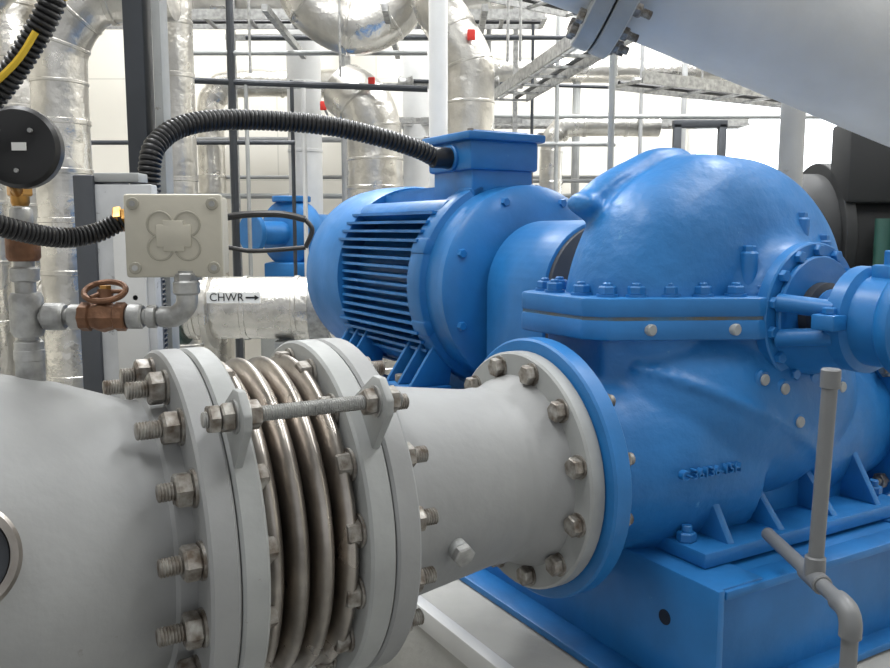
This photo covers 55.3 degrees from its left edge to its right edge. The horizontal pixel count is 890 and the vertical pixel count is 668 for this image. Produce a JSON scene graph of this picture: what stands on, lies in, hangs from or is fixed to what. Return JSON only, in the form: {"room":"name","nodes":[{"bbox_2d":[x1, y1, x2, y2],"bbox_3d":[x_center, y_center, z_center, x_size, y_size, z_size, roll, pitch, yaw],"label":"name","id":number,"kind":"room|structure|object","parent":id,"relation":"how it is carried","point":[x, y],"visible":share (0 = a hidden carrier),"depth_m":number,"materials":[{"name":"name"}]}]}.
{"room":"mechanical room","nodes":[
{"label":"mechanical room","id":0,"kind":"room"},
{"bbox_2d":[88,12,688,360],"bbox_3d":[0.250,-1.849,6.876,10.500,4.400,0.100,0,7,0],"label":"wall","id":1,"kind":"structure","parent":0,"point":[106,66],"depth_m":6.83,"materials":[{"name":"paint"}]},
{"bbox_2d":[688,98,835,171],"bbox_3d":[2.750,-1.420,6.828,1.600,1.050,0.070,0,7,0],"label":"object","id":2,"kind":"structure","parent":1,"relation":"in","point":[758,141],"depth_m":6.82,"materials":[{"name":"white"}]},
{"bbox_3d":[0.250,0.876,3.130,10.500,0.100,12.000,0,7,0],"label":"floor","id":3,"kind":"structure","parent":0,"visible":0},
{"bbox_2d":[0,0,16,375],"bbox_3d":[-2.118,-0.728,4.545,1.056,2.740,0.291,0,7,0],"label":"insulated pipe","id":4,"kind":"object","parent":3,"relation":"on","point":[7,363],"visible":0.38,"depth_m":4.57,"materials":[{"name":"metal"}]},
{"bbox_2d":[0,0,46,380],"bbox_3d":[-2.900,-1.610,5.747,0.374,4.200,0.374,0,7,0],"label":"insulated pipe","id":5,"kind":"object","parent":3,"relation":"on","point":[16,15],"visible":0.06,"depth_m":5.57,"materials":[{"name":"metal"}]},
{"bbox_2d":[29,0,180,388],"bbox_3d":[-1.519,-0.454,3.873,0.651,2.360,0.250,0,7,0],"label":"insulated pipe","id":6,"kind":"object","parent":3,"relation":"on","point":[59,83],"visible":0.51,"depth_m":3.74,"materials":[{"name":"metal"}]},
{"bbox_2d":[73,173,164,399],"bbox_3d":[-0.700,0.293,2.031,0.240,1.325,0.260,0,7,0],"label":"cabinet","id":7,"kind":"object","parent":3,"relation":"on","point":[105,354],"visible":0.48,"depth_m":1.89,"materials":[{"name":"white metal"}]},
{"bbox_2d":[0,348,241,667],"bbox_3d":[-0.700,0.554,1.130,0.730,1.025,0.569,-4,8,-30],"label":"pipe","id":8,"kind":"object","parent":3,"relation":"on","point":[84,529],"visible":0.9,"depth_m":1.05,"materials":[{"name":"white metal"}]},
{"bbox_2d":[4,186,199,380],"bbox_3d":[-0.465,-0.063,1.161,0.260,0.302,0.044,0,7,0],"label":"pipe","id":9,"kind":"object","parent":8,"relation":"on","point":[29,317],"visible":0.87,"depth_m":1.15,"materials":[{"name":"metal"}]},
{"bbox_2d":[0,106,64,196],"bbox_3d":[-0.548,-0.236,1.103,0.106,0.113,0.060,0,7,0],"label":"pressure gauge","id":10,"kind":"object","parent":9,"relation":"attached to","point":[32,148],"visible":1,"depth_m":1.08,"materials":[{"name":"black plastic"}]},
{"bbox_2d":[75,279,128,332],"bbox_3d":[-0.468,-0.038,1.168,0.064,0.072,0.052,0,7,0],"label":"valve","id":11,"kind":"object","parent":9,"relation":"attached to","point":[99,313],"visible":0.99,"depth_m":1.15,"materials":[{"name":"brown metal"}]},
{"bbox_2d":[112,194,228,279],"bbox_3d":[-0.381,-0.133,1.178,0.154,0.118,0.072,-1,7,-6],"label":"junction box","id":12,"kind":"object","parent":9,"relation":"attached to","point":[166,235],"visible":0.98,"depth_m":1.15,"materials":[{"name":"beige plastic"}]},
{"bbox_2d":[0,214,124,247],"bbox_3d":[-0.574,-0.242,1.029,0.379,0.279,0.070,-6,9,-41],"label":"conduit","id":13,"kind":"object","parent":12,"relation":"attached to","point":[10,228],"visible":0.99,"depth_m":1.11,"materials":[{"name":"black plastic"}]},
{"bbox_2d":[0,0,67,108],"bbox_3d":[-0.514,-0.369,0.959,0.255,0.310,0.042,0,7,0],"label":"conduit","id":14,"kind":"object","parent":13,"relation":"attached to","point":[25,51],"visible":1,"depth_m":0.96,"materials":[{"name":"black plastic"}]},
{"bbox_2d":[228,210,314,252],"bbox_3d":[-1.096,-0.065,4.929,0.699,1.292,0.038,0,7,0],"label":"power cables","id":15,"kind":"object","parent":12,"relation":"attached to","point":[257,213],"visible":0.47,"depth_m":4.85,"materials":[{"name":"black plastic"}]},
{"bbox_2d":[102,339,438,667],"bbox_3d":[-0.315,0.318,1.369,0.394,0.614,0.611,-4,8,-30],"label":"expansion joint","id":16,"kind":"object","parent":8,"relation":"attached to","point":[302,439],"visible":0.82,"depth_m":1.15,"materials":[{"name":"grey paint"}]},
{"bbox_2d":[122,0,179,348],"bbox_3d":[-0.750,-0.667,2.155,0.300,3.200,0.140,0,7,0],"label":"steel post","id":17,"kind":"object","parent":3,"relation":"on","point":[139,36],"visible":0.19,"depth_m":2.14,"materials":[{"name":"grey metal"}]},
{"bbox_2d":[167,0,203,347],"bbox_3d":[-1.320,-1.217,4.183,0.177,3.800,0.177,0,7,0],"label":"insulated pipe","id":18,"kind":"object","parent":3,"relation":"on","point":[180,32],"visible":0.26,"depth_m":4.13,"materials":[{"name":"metal"}]},
{"bbox_2d":[197,69,337,362],"bbox_3d":[-1.277,-0.783,6.453,1.155,2.386,0.208,0,7,0],"label":"insulated pipe","id":19,"kind":"object","parent":3,"relation":"on","point":[212,176],"visible":0.4,"depth_m":6.29,"materials":[{"name":"metal"}]},
{"bbox_2d":[240,196,327,357],"bbox_3d":[-0.911,-0.271,5.769,0.784,1.300,1.032,0,7,0],"label":"pump","id":20,"kind":"object","parent":3,"relation":"on","point":[267,232],"visible":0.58,"depth_m":5.41,"materials":[{"name":"blue paint"}]},
{"bbox_2d":[274,339,294,350],"bbox_3d":[-1.225,0.369,4.025,1.150,0.690,0.240,0,7,0],"label":"support","id":21,"kind":"object","parent":3,"relation":"on","point":[278,342],"visible":0.06,"depth_m":3.92,"materials":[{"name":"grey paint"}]},
{"bbox_2d":[36,275,335,347],"bbox_3d":[-1.200,-0.123,3.965,1.400,0.380,0.380,0,7,0],"label":"pipe","id":22,"kind":"object","parent":21,"relation":"on","point":[246,307],"visible":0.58,"depth_m":3.84,"materials":[{"name":"foil"},{"name":"galvanised steel"},{"name":"bronze"}]},
{"bbox_2d":[286,29,322,213],"bbox_3d":[-1.000,-1.548,6.057,0.250,4.000,0.250,0,7,0],"label":"insulated pipe","id":23,"kind":"object","parent":3,"relation":"on","point":[308,69],"visible":0.18,"depth_m":5.98,"materials":[{"name":"grey paint"}]},
{"bbox_2d":[324,64,403,374],"bbox_3d":[-0.481,-0.526,5.192,0.466,2.182,0.369,4,8,28],"label":"insulated pipe","id":24,"kind":"object","parent":3,"relation":"on","point":[370,167],"visible":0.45,"depth_m":4.97,"materials":[{"name":"metal"}]},
{"bbox_2d":[225,0,523,358],"bbox_3d":[-0.450,-1.602,4.859,1.900,4.400,1.235,0,7,0],"label":"rack","id":25,"kind":"object","parent":3,"relation":"on","point":[267,11],"visible":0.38,"depth_m":5.42,"materials":[{"name":"grey metal"}]},
{"bbox_2d":[279,0,417,55],"bbox_3d":[-0.496,-1.899,4.603,0.892,0.759,0.309,0,7,0],"label":"insulated pipe","id":26,"kind":"object","parent":25,"relation":"attached to","point":[364,30],"visible":0.91,"depth_m":4.51,"materials":[{"name":"metal"}]},
{"bbox_2d":[192,0,512,8],"bbox_3d":[-1.040,-2.231,5.570,3.121,0.408,0.333,0,7,0],"label":"insulated pipe","id":27,"kind":"object","parent":25,"relation":"attached to","point":[196,4],"visible":0.05,"depth_m":5.44,"materials":[{"name":"metal"}]},
{"bbox_2d":[402,29,428,187],"bbox_3d":[-0.200,-1.671,6.243,0.229,4.200,0.229,0,7,0],"label":"insulated pipe","id":28,"kind":"object","parent":3,"relation":"on","point":[415,104],"visible":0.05,"depth_m":6.15,"materials":[{"name":"grey paint"}]},
{"bbox_2d":[429,0,447,187],"bbox_3d":[-0.030,-1.466,3.750,0.180,4.400,0.180,0,7,0],"label":"riser pipe","id":29,"kind":"object","parent":3,"relation":"on","point":[438,9],"visible":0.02,"depth_m":3.75,"materials":[{"name":"white metal"}]},
{"bbox_2d":[412,0,494,133],"bbox_3d":[0.040,-0.796,4.436,0.441,2.901,0.260,0,7,0],"label":"insulated pipe","id":30,"kind":"object","parent":3,"relation":"on","point":[471,72],"visible":0.33,"depth_m":4.27,"materials":[{"name":"metal"}]},
{"bbox_2d":[91,0,819,358],"bbox_3d":[0.000,-1.697,5.633,5.200,4.400,1.636,0,7,0],"label":"small-bore pipework","id":31,"kind":"object","parent":3,"relation":"on","point":[404,84],"visible":0.33,"depth_m":5.20,"materials":[{"name":"metal"}]},
{"bbox_2d":[320,29,474,114],"bbox_3d":[-0.294,-1.441,4.774,0.162,0.275,1.419,-6,9,-42],"label":"tags","id":32,"kind":"object","parent":31,"relation":"hanging from","point":[470,32],"visible":0.87,"depth_m":4.85,"materials":[{"name":"red plastic"}]},
{"bbox_2d":[399,117,749,128],"bbox_3d":[0.400,-1.552,6.258,3.625,0.060,0.212,0,7,0],"label":"cable tray","id":33,"kind":"object","parent":31,"relation":"attached to","point":[538,123],"visible":0.23,"depth_m":6.16,"materials":[{"name":"metal"}]},
{"bbox_2d":[539,113,661,193],"bbox_3d":[1.083,-0.550,6.078,0.834,2.014,0.166,0,7,0],"label":"insulated pipe","id":34,"kind":"object","parent":3,"relation":"on","point":[568,128],"visible":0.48,"depth_m":5.91,"materials":[{"name":"metal"}]},
{"bbox_2d":[375,579,889,667],"bbox_3d":[0.543,0.711,2.524,1.668,0.375,2.800,-4,8,-30],"label":"concrete plinth","id":35,"kind":"object","parent":3,"relation":"on","point":[461,627],"visible":0.02,"depth_m":1.79,"materials":[{"name":"grey paint"}]},
{"bbox_2d":[382,374,889,667],"bbox_3d":[0.198,0.350,2.545,0.830,0.343,2.222,-4,8,-30],"label":"base frame","id":36,"kind":"object","parent":3,"relation":"on","point":[656,608],"visible":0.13,"depth_m":1.59,"materials":[{"name":"blue paint"}]},
{"bbox_2d":[306,128,582,388],"bbox_3d":[0.065,-0.234,2.704,0.681,0.752,1.349,-4,8,-30],"label":"motor","id":37,"kind":"object","parent":36,"relation":"on","point":[400,275],"visible":0.8,"depth_m":2.43,"materials":[{"name":"blue paint"}]},
{"bbox_2d":[137,109,436,348],"bbox_3d":[-0.395,-0.185,2.284,0.828,0.813,0.130,-4,8,-31],"label":"cable conduit","id":38,"kind":"object","parent":37,"relation":"attached to","point":[152,151],"visible":0.58,"depth_m":2.21,"materials":[{"name":"black plastic"}]},
{"bbox_2d":[487,220,585,356],"bbox_3d":[0.337,0.011,2.263,0.460,0.622,0.263,-4,8,-30],"label":"guard","id":39,"kind":"object","parent":36,"relation":"on","point":[537,250],"visible":0.26,"depth_m":2.17,"materials":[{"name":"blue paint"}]},
{"bbox_2d":[484,148,889,598],"bbox_3d":[0.591,0.042,1.776,0.950,0.857,0.821,-4,8,-30],"label":"pump","id":40,"kind":"object","parent":36,"relation":"on","point":[695,321],"visible":0.84,"depth_m":1.57,"materials":[{"name":"blue paint"}]},
{"bbox_2d":[314,338,604,667],"bbox_3d":[-0.020,0.263,1.498,0.412,0.536,0.536,-4,8,-30],"label":"pipe reducer","id":41,"kind":"object","parent":40,"relation":"attached to","point":[513,471],"visible":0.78,"depth_m":1.40,"materials":[{"name":"grey paint"}]},
{"bbox_2d":[672,120,727,155],"bbox_3d":[1.700,-0.469,5.786,0.360,1.925,0.050,0,7,0],"label":"support frame","id":42,"kind":"object","parent":3,"relation":"on","point":[677,125],"visible":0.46,"depth_m":5.65,"materials":[{"name":"metal"}]},
{"bbox_2d":[541,0,889,146],"bbox_3d":[1.355,-1.255,2.315,3.274,4.331,0.670,0,7,0],"label":"pipe","id":43,"kind":"object","parent":3,"relation":"on","point":[826,60],"visible":1,"depth_m":2.22,"materials":[{"name":"white metal"}]},
{"bbox_2d":[778,103,805,186],"bbox_3d":[1.320,-0.351,3.282,0.200,2.300,0.200,0,7,0],"label":"pipe","id":44,"kind":"object","parent":3,"relation":"on","point":[792,120],"visible":0.02,"depth_m":3.20,"materials":[{"name":"white metal"}]},
{"bbox_2d":[761,367,862,667],"bbox_3d":[0.571,0.357,1.330,0.038,0.623,0.326,0,7,0],"label":"drain pipe","id":45,"kind":"object","parent":3,"relation":"on","point":[811,569],"visible":1,"depth_m":1.27,"materials":[{"name":"grey metal"}]},
{"bbox_2d":[802,126,889,267],"bbox_3d":[3.240,-0.155,4.228,3.320,1.680,1.210,0,7,0],"label":"chiller","id":46,"kind":"object","parent":3,"relation":"on","point":[852,192],"visible":0.27,"depth_m":3.83,"materials":[{"name":"black metal"}]},
{"bbox_3d":[0.250,-3.590,2.583,10.500,0.100,12.000,0,7,0],"label":"ceiling","id":47,"kind":"structure","parent":0,"visible":0},
{"bbox_2d":[247,0,703,169],"bbox_3d":[0.250,-2.158,4.169,3.714,3.170,2.214,0,7,0],"label":"rods","id":48,"kind":"object","parent":47,"relation":"hanging from","point":[613,61],"visible":0.49,"depth_m":4.04,"materials":[{"name":"metal"}]},
{"bbox_2d":[106,9,546,28],"bbox_3d":[-0.800,-1.927,5.204,2.825,0.060,0.262,0,7,0],"label":"cable tray","id":49,"kind":"object","parent":48,"relation":"hanging from","point":[201,18],"visible":0.3,"depth_m":5.09,"materials":[{"name":"metal"}]},
{"bbox_2d":[482,0,574,17],"bbox_3d":[0.275,-1.764,4.368,1.205,0.060,0.212,-5,9,-36],"label":"cable tray","id":50,"kind":"object","parent":48,"relation":"hanging from","point":[533,5],"visible":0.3,"depth_m":4.61,"materials":[{"name":"metal"}]},
{"bbox_2d":[494,37,631,101],"bbox_3d":[0.600,-1.324,4.069,0.232,0.060,2.458,-1,7,-9],"label":"cable tray","id":51,"kind":"object","parent":48,"relation":"attached to","point":[561,49],"visible":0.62,"depth_m":4.40,"materials":[{"name":"metal"}]},
{"bbox_2d":[492,57,727,83],"bbox_3d":[1.425,-1.897,6.115,2.350,0.187,0.187,0,7,0],"label":"insulated pipe","id":52,"kind":"object","parent":48,"relation":"hanging from","point":[628,67],"visible":0.2,"depth_m":6.04,"materials":[{"name":"metal"}]},
{"bbox_2d":[608,71,780,107],"bbox_3d":[2.075,-1.412,5.116,2.624,0.060,0.262,-4,8,-30],"label":"cable tray","id":53,"kind":"object","parent":48,"relation":"attached to","point":[654,83],"visible":0.59,"depth_m":4.67,"materials":[{"name":"metal"}]}
]}

